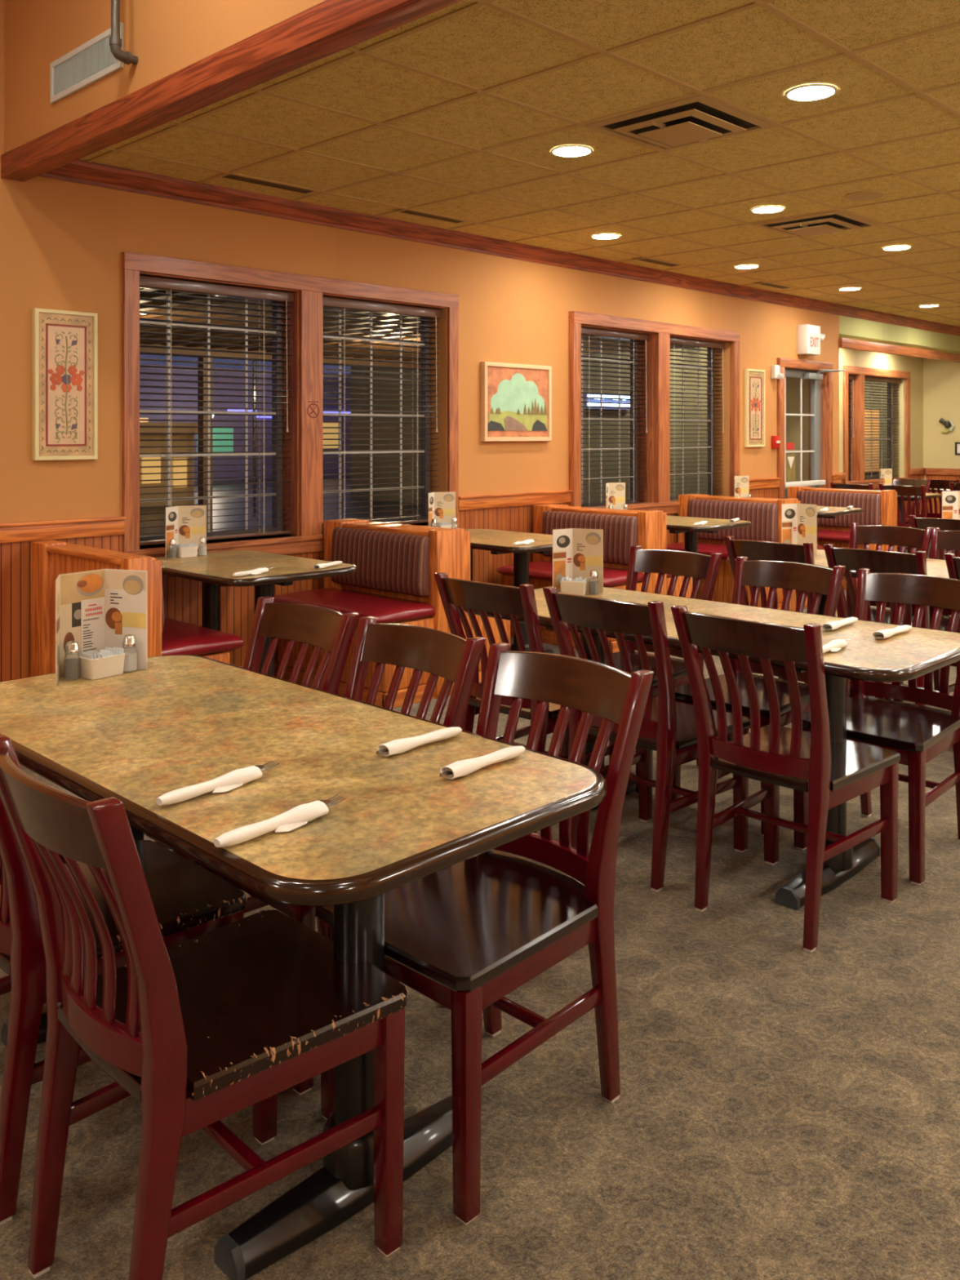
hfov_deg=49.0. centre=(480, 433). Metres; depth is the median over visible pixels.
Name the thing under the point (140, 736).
dining table
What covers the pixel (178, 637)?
seat cushion
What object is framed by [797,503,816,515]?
print
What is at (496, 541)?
table
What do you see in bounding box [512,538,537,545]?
roll
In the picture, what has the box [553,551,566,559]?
print
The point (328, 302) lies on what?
window blind
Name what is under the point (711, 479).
window
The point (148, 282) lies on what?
window blind
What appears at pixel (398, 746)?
roll
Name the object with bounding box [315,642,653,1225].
dining chair
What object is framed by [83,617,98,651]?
print
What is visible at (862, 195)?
ceiling speaker
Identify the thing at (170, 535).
print
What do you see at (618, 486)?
print
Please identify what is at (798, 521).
menu card
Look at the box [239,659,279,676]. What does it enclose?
baseboard
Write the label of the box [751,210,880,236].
ceiling vent
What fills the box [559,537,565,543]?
print
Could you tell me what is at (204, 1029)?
dining chair
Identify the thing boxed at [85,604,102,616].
print
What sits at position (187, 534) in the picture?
print
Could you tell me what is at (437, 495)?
print
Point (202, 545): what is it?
salt shaker
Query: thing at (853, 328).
wall
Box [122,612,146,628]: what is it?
print
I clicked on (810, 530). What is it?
print
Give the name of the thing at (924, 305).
recessed light
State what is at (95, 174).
crown molding
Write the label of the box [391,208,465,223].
ceiling vent
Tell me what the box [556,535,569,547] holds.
print
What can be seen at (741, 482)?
menu card
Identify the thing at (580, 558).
print
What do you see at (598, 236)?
recessed light
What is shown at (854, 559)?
dining chair
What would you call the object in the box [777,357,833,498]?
door frame
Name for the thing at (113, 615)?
print
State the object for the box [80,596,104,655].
print
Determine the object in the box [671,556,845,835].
dining chair
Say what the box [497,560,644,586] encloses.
seat cushion
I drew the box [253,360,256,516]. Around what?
street lamp
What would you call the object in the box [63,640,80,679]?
pepper shaker
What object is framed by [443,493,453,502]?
print
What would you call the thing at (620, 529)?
cushion
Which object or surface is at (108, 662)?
caddy
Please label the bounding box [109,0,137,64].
pipe
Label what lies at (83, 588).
print
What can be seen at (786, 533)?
print
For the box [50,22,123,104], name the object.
air vent
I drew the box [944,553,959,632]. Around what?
dining chair
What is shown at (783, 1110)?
floor
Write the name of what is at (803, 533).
print
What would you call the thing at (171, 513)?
print
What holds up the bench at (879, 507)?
on the floor
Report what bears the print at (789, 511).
on the menu card at (798, 521)
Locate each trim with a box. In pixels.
[0,251,843,557]
[839,337,959,362]
[840,473,924,519]
[925,474,959,513]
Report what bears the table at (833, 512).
on the floor
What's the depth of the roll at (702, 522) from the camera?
7.36 m
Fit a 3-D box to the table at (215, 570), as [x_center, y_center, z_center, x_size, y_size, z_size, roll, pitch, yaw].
[-1.183,1.018,5.209,1.070,0.756,0.740,0,0,45]
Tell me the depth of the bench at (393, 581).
5.69 m
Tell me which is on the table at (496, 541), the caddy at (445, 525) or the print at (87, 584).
the caddy at (445, 525)
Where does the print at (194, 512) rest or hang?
attached to the menu card at (187, 524)
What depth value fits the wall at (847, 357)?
13.28 m
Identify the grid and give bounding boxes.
[85,0,959,324]
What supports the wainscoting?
attached to the wall at (63, 242)
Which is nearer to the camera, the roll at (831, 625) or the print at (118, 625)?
the print at (118, 625)
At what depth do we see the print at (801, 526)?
5.58 m
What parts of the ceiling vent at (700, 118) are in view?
plate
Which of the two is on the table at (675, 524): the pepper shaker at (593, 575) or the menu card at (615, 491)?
the menu card at (615, 491)
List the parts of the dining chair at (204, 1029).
leg, crest rail, rail, leg, seat, leg, leg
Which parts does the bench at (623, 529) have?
wall post, moulding, seat, cap rail, panel, post, seat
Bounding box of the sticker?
[786,442,794,449]
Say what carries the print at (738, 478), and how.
attached to the menu card at (741, 482)
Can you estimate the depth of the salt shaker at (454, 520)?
6.80 m
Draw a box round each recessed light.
[551,144,592,156]
[591,233,620,239]
[733,264,759,268]
[751,205,784,213]
[785,83,837,101]
[838,287,861,290]
[882,244,911,250]
[919,304,938,306]
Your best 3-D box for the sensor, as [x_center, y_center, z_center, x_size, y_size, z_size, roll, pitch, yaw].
[2.851,-0.588,10.065,0.094,0.135,0.109,0,0,45]
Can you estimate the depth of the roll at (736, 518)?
7.56 m
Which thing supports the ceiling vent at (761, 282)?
in the ceiling
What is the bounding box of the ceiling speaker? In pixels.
[844,191,884,200]
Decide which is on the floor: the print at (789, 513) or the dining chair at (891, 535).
the dining chair at (891, 535)
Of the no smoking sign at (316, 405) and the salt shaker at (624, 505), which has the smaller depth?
the no smoking sign at (316, 405)
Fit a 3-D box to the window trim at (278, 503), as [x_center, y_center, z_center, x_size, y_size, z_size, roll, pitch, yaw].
[-1.026,-0.115,6.305,0.262,1.630,13.520,0,0,45]
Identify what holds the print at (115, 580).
attached to the menu card at (95, 609)
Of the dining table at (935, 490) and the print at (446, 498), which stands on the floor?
the dining table at (935, 490)
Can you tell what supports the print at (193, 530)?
attached to the menu card at (187, 524)
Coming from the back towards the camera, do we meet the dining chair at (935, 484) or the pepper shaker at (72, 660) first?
the dining chair at (935, 484)
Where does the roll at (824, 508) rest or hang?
on the table at (833, 512)
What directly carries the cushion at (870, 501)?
on the bench at (879, 507)
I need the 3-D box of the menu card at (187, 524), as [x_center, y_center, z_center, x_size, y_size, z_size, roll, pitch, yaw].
[-1.553,0.509,5.511,0.072,0.260,0.231,0,0,45]
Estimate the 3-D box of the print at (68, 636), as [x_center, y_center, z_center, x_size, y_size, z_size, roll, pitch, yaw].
[-1.091,0.559,2.796,0.001,0.064,0.034,0,0,34]
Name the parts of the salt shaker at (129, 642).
lid, glass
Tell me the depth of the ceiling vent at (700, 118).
4.50 m
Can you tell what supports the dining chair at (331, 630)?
on the floor
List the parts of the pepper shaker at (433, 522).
lid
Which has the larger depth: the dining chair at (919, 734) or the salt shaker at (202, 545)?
the salt shaker at (202, 545)
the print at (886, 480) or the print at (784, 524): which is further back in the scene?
the print at (886, 480)
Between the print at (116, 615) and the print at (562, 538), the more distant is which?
the print at (562, 538)
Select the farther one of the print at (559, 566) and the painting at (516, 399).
the painting at (516, 399)
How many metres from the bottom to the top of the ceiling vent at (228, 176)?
0.010 m
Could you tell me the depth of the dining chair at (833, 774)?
3.00 m
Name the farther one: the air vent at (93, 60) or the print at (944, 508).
the print at (944, 508)
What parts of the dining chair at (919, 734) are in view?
leg, leg, seat, rail, crest rail, leg, leg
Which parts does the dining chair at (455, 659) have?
leg, leg, leg, crest rail, leg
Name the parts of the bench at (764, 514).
wall post, panel, cap rail, seat, moulding, post, moulding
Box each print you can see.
[56,616,59,634]
[57,592,59,613]
[57,644,59,665]
[60,569,104,604]
[60,627,80,671]
[63,631,74,649]
[71,601,80,627]
[73,608,80,619]
[76,573,103,595]
[76,580,87,587]
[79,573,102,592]
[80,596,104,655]
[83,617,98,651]
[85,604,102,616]
[105,569,146,591]
[105,607,122,629]
[110,593,122,604]
[111,611,122,621]
[115,622,122,634]
[122,575,143,595]
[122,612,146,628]
[124,580,140,594]
[165,506,177,524]
[165,524,173,530]
[166,531,173,555]
[168,511,176,521]
[173,522,177,544]
[178,506,205,515]
[178,524,190,535]
[182,527,190,532]
[185,532,190,538]
[190,507,204,517]
[190,526,205,534]
[191,510,202,517]
[428,492,434,506]
[428,512,431,526]
[434,492,455,500]
[434,507,443,516]
[439,513,443,518]
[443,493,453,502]
[443,508,455,515]
[444,495,452,501]
[553,528,572,551]
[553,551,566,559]
[553,560,565,588]
[555,573,563,586]
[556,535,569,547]
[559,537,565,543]
[565,549,572,578]
[573,528,602,542]
[573,553,585,567]
[577,555,585,562]
[580,562,585,570]
[585,532,600,544]
[585,555,602,566]
[586,535,598,544]
[608,482,625,489]
[608,495,615,502]
[615,484,624,490]
[615,497,625,502]
[616,485,622,490]
[735,475,748,481]
[741,488,748,492]
[782,503,797,520]
[782,522,791,527]
[782,528,791,543]
[784,508,795,519]
[791,520,797,544]
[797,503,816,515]
[797,523,805,534]
[801,531,805,537]
[805,506,815,516]
[805,525,816,534]
[806,509,813,516]
[881,468,891,473]
[884,479,891,482]
[942,491,958,505]
[942,506,952,510]
[942,511,952,519]
[945,495,955,503]
[952,505,958,519]
[957,444,959,453]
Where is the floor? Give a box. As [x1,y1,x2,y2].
[0,546,959,1279]
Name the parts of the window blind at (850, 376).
pull cord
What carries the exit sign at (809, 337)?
attached to the wall at (63, 242)
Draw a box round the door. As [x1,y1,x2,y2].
[784,368,825,498]
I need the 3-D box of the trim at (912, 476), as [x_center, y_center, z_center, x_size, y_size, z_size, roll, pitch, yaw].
[4.649,0.935,12.788,0.020,0.930,3.680,0,0,45]
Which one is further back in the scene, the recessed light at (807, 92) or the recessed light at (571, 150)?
the recessed light at (571, 150)
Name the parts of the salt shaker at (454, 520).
lid, glass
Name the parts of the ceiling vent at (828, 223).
plate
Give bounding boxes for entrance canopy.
[139,288,697,531]
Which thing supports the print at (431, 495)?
on the menu card at (442, 505)
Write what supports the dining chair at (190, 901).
on the floor
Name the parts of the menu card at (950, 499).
panel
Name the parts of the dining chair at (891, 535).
leg, seat, rail, crest rail, leg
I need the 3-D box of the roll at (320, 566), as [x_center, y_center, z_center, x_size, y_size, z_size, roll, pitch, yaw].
[-0.729,0.626,5.032,0.042,0.025,0.221,0,0,27]
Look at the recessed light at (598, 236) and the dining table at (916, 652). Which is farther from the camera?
the recessed light at (598, 236)
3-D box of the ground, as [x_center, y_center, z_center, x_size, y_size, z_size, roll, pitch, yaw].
[-9.364,1.610,58.507,84.380,0.180,110.000,0,0,45]
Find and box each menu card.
[55,568,147,686]
[165,505,206,557]
[428,491,455,526]
[552,528,603,592]
[605,482,625,508]
[734,475,749,497]
[781,503,817,555]
[880,468,892,485]
[942,490,959,519]
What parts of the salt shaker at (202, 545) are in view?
glass, lid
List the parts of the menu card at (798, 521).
panel, panel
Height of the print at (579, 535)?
0.049 m
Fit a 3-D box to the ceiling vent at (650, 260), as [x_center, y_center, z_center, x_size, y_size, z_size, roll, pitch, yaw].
[1.382,-1.344,8.235,0.100,0.010,0.550,0,0,45]
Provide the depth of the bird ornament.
13.83 m
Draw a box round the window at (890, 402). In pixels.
[839,365,924,488]
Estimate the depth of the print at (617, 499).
8.16 m
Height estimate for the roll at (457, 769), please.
0.025 m
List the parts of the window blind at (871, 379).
ladder cord, pull cord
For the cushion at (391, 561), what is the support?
on the bench at (393, 581)
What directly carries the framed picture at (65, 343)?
attached to the wall at (63, 242)
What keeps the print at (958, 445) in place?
attached to the picture at (957, 443)
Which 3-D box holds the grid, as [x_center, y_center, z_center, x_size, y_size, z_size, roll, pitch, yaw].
[5.063,-1.347,6.420,8.246,0.016,12.150,0,0,45]
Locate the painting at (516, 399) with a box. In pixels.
[480,361,551,441]
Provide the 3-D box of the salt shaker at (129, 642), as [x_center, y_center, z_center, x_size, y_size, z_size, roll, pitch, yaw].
[-0.945,0.590,2.838,0.039,0.099,0.039,0,0,-40]
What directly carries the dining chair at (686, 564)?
on the floor
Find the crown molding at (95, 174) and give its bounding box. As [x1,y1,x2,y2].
[38,159,959,336]
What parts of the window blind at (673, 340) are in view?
ladder cord, pull cord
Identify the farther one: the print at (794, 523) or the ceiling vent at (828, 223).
the ceiling vent at (828, 223)
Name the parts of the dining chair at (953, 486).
crest rail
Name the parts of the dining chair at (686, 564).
leg, leg, leg, seat, rail, crest rail, leg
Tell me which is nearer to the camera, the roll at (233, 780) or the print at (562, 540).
the roll at (233, 780)
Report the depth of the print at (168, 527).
5.45 m
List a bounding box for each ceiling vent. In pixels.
[215,173,314,193]
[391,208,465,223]
[585,94,774,151]
[630,257,680,266]
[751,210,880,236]
[751,280,791,288]
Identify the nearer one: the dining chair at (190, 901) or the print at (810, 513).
the dining chair at (190, 901)
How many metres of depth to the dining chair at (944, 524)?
6.40 m
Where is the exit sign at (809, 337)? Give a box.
[796,324,825,355]
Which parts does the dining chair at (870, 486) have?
crest rail, leg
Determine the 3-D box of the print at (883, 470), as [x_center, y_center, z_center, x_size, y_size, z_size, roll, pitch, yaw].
[4.381,0.407,11.364,0.139,0.049,0.001,0,0,-12]
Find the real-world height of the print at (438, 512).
0.057 m
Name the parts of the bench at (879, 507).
wall post, panel, cap rail, moulding, seat, post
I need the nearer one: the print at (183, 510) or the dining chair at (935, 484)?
the print at (183, 510)
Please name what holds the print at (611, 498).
attached to the menu card at (615, 491)
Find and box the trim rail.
[924,467,959,475]
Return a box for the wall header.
[4,0,325,153]
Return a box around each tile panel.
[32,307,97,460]
[744,368,764,447]
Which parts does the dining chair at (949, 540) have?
leg, seat, leg, rail, crest rail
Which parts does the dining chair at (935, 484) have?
rail, crest rail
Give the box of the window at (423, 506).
[323,308,430,527]
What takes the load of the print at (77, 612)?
on the menu card at (95, 609)
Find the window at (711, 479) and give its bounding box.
[670,345,714,499]
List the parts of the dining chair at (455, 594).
leg, crest rail, rail, seat, leg, leg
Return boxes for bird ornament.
[938,417,954,432]
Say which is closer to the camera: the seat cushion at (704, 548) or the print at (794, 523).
the print at (794, 523)
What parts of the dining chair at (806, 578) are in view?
leg, leg, seat, leg, rail, crest rail, leg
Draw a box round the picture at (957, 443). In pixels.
[955,441,959,454]
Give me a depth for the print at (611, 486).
8.15 m
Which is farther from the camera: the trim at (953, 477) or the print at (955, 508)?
the trim at (953, 477)
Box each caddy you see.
[80,646,125,679]
[176,542,198,557]
[436,521,452,528]
[559,576,587,595]
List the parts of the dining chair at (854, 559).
leg, crest rail, leg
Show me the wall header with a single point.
(166, 37)
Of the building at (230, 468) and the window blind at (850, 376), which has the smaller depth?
the window blind at (850, 376)
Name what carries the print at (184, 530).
attached to the menu card at (187, 524)
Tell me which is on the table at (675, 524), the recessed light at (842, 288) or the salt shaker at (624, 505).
the salt shaker at (624, 505)
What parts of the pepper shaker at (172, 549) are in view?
lid, glass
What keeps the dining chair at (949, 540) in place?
on the floor
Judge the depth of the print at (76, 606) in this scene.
2.81 m
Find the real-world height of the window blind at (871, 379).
1.294 m
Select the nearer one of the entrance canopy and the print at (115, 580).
the print at (115, 580)
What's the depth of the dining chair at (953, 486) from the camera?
11.04 m
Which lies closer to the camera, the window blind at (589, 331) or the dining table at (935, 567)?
the dining table at (935, 567)
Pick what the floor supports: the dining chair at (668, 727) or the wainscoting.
the dining chair at (668, 727)
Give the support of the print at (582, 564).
attached to the menu card at (576, 552)
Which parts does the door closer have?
closer arm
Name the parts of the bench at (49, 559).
wall post, panel, cap rail, post, seat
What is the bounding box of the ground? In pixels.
[139,475,420,536]
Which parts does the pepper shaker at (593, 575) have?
lid, glass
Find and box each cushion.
[161,578,164,632]
[161,617,244,655]
[274,587,435,623]
[330,527,429,596]
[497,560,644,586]
[542,510,638,565]
[666,542,728,559]
[687,498,777,542]
[796,490,881,528]
[817,528,863,544]
[817,544,822,549]
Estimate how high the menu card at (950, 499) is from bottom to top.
0.268 m
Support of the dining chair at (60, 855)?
on the floor
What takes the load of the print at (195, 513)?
attached to the menu card at (187, 524)
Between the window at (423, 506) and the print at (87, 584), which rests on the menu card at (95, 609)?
the print at (87, 584)
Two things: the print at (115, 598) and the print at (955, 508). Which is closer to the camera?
the print at (115, 598)
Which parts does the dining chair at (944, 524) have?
leg, crest rail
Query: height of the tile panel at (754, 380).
0.723 m
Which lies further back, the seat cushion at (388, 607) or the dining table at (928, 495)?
the dining table at (928, 495)
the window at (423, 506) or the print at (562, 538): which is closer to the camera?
the print at (562, 538)
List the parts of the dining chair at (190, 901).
rail, leg, seat, leg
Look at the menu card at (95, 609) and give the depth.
2.85 m
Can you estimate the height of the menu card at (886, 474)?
0.260 m
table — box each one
[0,654,607,1279]
[155,550,357,676]
[462,586,959,909]
[465,528,555,653]
[666,515,751,599]
[726,549,949,697]
[817,506,863,544]
[897,493,942,552]
[928,488,950,492]
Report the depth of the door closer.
10.65 m
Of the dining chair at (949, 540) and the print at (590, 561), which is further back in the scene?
the dining chair at (949, 540)
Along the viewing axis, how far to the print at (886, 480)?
11.37 m
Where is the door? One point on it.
(815, 482)
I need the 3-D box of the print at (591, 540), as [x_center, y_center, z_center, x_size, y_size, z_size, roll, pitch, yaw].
[0.454,0.428,4.241,0.049,0.036,0.001,0,0,24]
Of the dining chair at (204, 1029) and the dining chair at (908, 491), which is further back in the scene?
the dining chair at (908, 491)
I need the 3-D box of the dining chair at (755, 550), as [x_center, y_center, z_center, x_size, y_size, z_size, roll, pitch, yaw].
[1.548,0.953,5.204,0.450,0.895,0.594,0,0,45]
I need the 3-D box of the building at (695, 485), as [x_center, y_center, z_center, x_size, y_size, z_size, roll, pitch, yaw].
[5.646,-1.205,29.163,6.400,5.450,19.000,0,0,45]
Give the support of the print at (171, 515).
on the menu card at (187, 524)
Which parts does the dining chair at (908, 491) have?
leg, crest rail, rail, leg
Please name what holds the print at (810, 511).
attached to the menu card at (798, 521)
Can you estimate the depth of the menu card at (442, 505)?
6.84 m
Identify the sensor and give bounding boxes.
[771,364,784,379]
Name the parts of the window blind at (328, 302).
rail, ladder cord, pull cord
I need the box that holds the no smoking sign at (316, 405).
[306,400,319,417]
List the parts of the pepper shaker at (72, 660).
lid, glass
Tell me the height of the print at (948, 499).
0.054 m
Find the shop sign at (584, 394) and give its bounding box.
[582,393,630,409]
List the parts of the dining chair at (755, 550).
leg, crest rail, leg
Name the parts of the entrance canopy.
post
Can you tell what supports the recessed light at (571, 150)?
in the ceiling
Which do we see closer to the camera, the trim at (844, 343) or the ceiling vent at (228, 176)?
the ceiling vent at (228, 176)
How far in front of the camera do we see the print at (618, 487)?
8.15 m
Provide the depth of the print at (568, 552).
4.26 m
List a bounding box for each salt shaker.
[122,634,137,672]
[198,536,206,555]
[451,516,457,528]
[622,503,627,509]
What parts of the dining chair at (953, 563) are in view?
crest rail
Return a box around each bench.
[30,540,244,676]
[274,518,510,708]
[497,503,692,653]
[666,493,822,611]
[787,486,897,590]
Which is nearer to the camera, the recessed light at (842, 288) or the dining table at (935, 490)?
the recessed light at (842, 288)
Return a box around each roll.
[155,760,279,805]
[213,794,346,847]
[232,567,273,576]
[312,560,342,568]
[376,727,462,755]
[439,746,525,778]
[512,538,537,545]
[693,520,707,525]
[728,517,739,522]
[819,507,828,511]
[821,617,857,630]
[822,637,850,653]
[872,625,911,639]
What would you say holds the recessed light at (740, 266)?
in the ceiling
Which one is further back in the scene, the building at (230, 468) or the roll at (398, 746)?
the building at (230, 468)
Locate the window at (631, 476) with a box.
[581,334,637,506]
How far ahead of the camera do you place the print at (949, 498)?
6.81 m
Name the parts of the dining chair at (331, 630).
leg, leg, crest rail, leg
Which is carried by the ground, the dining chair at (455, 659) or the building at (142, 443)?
the building at (142, 443)
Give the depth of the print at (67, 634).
2.79 m
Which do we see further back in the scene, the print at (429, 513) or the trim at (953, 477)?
the trim at (953, 477)
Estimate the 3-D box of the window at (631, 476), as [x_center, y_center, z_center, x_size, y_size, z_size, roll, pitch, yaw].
[0.963,-0.117,8.466,0.050,1.435,0.966,0,0,45]
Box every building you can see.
[139,363,351,481]
[139,422,197,507]
[351,347,887,503]
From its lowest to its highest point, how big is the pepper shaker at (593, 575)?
0.099 m
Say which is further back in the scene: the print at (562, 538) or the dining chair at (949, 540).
the dining chair at (949, 540)
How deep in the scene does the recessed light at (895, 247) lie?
7.59 m
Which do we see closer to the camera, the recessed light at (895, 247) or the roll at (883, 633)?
the roll at (883, 633)
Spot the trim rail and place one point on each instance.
(927, 470)
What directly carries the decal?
attached to the door
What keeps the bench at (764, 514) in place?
on the floor
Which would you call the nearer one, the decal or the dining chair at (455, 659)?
the dining chair at (455, 659)
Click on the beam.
(327, 28)
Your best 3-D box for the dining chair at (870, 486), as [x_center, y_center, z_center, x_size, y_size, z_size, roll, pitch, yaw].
[3.958,0.953,10.909,0.450,0.895,0.594,0,0,45]
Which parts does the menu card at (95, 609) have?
panel, panel, panel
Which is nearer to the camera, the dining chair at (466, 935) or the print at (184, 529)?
the dining chair at (466, 935)
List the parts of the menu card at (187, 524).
panel, panel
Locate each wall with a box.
[0,0,839,549]
[786,347,923,488]
[839,315,959,353]
[923,353,959,479]
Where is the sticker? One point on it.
(789, 446)
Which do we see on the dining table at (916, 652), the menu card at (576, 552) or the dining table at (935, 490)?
the menu card at (576, 552)
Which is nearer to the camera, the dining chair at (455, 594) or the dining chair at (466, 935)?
the dining chair at (466, 935)
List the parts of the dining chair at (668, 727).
leg, crest rail, rail, leg, leg, seat, leg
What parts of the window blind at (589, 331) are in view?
ladder cord, pull cord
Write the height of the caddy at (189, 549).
0.068 m
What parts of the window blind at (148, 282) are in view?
ladder cord, rail, pull cord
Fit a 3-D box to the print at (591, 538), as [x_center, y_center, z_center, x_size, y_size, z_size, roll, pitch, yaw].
[0.456,0.423,4.240,0.060,0.051,0.024,0,0,45]
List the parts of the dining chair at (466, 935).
leg, seat, leg, leg, rail, crest rail, leg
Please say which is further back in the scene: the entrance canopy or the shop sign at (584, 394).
the shop sign at (584, 394)
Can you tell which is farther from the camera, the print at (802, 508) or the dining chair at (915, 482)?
the dining chair at (915, 482)
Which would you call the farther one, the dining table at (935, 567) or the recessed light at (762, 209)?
the recessed light at (762, 209)
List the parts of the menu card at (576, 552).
panel, panel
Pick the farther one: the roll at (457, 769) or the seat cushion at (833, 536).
the seat cushion at (833, 536)
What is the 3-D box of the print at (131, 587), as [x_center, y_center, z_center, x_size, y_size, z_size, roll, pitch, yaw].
[-0.945,0.417,2.862,0.051,0.037,0.001,0,0,17]
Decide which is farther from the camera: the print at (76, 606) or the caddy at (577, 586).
the caddy at (577, 586)
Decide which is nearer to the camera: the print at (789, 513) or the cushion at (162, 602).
the cushion at (162, 602)
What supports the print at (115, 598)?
on the menu card at (95, 609)
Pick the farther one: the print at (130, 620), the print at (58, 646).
the print at (130, 620)
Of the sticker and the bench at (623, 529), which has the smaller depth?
the bench at (623, 529)
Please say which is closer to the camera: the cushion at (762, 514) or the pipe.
the pipe
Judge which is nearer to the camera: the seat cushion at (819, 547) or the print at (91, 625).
the print at (91, 625)
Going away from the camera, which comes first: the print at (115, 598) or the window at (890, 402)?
the print at (115, 598)
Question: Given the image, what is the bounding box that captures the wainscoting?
[0,482,839,681]
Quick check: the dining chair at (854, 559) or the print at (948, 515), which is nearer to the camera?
the dining chair at (854, 559)
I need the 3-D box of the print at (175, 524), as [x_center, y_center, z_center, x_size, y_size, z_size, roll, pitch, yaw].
[-1.589,0.547,5.507,0.020,0.159,0.034,0,0,45]
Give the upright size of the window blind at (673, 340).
1.409 m
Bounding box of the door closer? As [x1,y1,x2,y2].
[802,369,845,380]
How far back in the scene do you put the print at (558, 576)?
4.23 m
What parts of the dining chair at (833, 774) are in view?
leg, crest rail, rail, leg, seat, leg, leg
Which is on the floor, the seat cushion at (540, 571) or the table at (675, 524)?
the table at (675, 524)
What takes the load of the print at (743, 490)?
attached to the menu card at (741, 482)
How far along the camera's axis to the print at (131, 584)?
2.86 m
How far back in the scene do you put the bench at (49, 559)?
4.74 m
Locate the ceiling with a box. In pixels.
[80,0,959,326]
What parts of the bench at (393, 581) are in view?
wall post, seat, moulding, panel, cap rail, post, moulding, seat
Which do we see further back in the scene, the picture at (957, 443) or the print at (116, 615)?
the picture at (957, 443)
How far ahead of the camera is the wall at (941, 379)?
13.95 m
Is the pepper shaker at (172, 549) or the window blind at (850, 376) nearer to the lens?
the pepper shaker at (172, 549)
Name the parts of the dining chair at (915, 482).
crest rail, rail, leg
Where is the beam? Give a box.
[0,0,462,182]
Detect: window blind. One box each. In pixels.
[139,275,293,546]
[323,296,441,530]
[581,326,648,506]
[670,337,724,500]
[848,374,854,479]
[864,376,901,479]
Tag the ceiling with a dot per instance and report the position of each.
(482, 47)
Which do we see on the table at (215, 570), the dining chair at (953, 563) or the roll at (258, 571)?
the roll at (258, 571)
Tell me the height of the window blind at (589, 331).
1.409 m
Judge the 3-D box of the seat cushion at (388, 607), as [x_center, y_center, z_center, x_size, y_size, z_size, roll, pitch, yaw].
[-0.715,0.938,5.748,0.943,0.075,0.455,0,0,45]
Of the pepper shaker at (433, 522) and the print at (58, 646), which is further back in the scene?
the pepper shaker at (433, 522)
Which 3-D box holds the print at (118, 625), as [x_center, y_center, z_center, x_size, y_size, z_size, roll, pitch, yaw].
[-0.987,0.532,2.876,0.023,0.032,0.001,0,0,17]
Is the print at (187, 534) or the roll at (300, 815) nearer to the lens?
the roll at (300, 815)
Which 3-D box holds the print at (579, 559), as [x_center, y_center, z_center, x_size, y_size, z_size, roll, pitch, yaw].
[0.402,0.512,4.263,0.048,0.056,0.019,0,0,45]
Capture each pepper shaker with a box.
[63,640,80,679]
[168,538,177,558]
[431,518,437,527]
[588,569,598,595]
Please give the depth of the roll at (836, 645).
3.10 m
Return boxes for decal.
[786,454,795,480]
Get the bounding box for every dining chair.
[0,734,408,1279]
[0,789,65,884]
[0,797,247,1225]
[143,595,359,933]
[194,616,485,1094]
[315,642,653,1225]
[433,572,622,833]
[542,586,750,892]
[559,545,722,795]
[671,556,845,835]
[671,604,900,952]
[724,536,851,697]
[791,568,959,884]
[823,543,959,706]
[830,482,873,489]
[835,522,933,700]
[878,484,944,559]
[892,477,931,553]
[893,527,959,702]
[908,515,959,616]
[917,478,959,518]
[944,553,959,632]
[948,481,959,557]
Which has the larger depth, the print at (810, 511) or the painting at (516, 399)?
the painting at (516, 399)
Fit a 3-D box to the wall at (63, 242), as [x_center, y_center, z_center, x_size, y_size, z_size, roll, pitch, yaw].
[-1.122,-0.475,6.259,0.200,3.750,13.720,0,0,45]
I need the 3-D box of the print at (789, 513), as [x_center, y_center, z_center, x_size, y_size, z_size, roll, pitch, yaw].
[1.644,0.425,5.582,0.028,0.054,0.065,0,0,45]

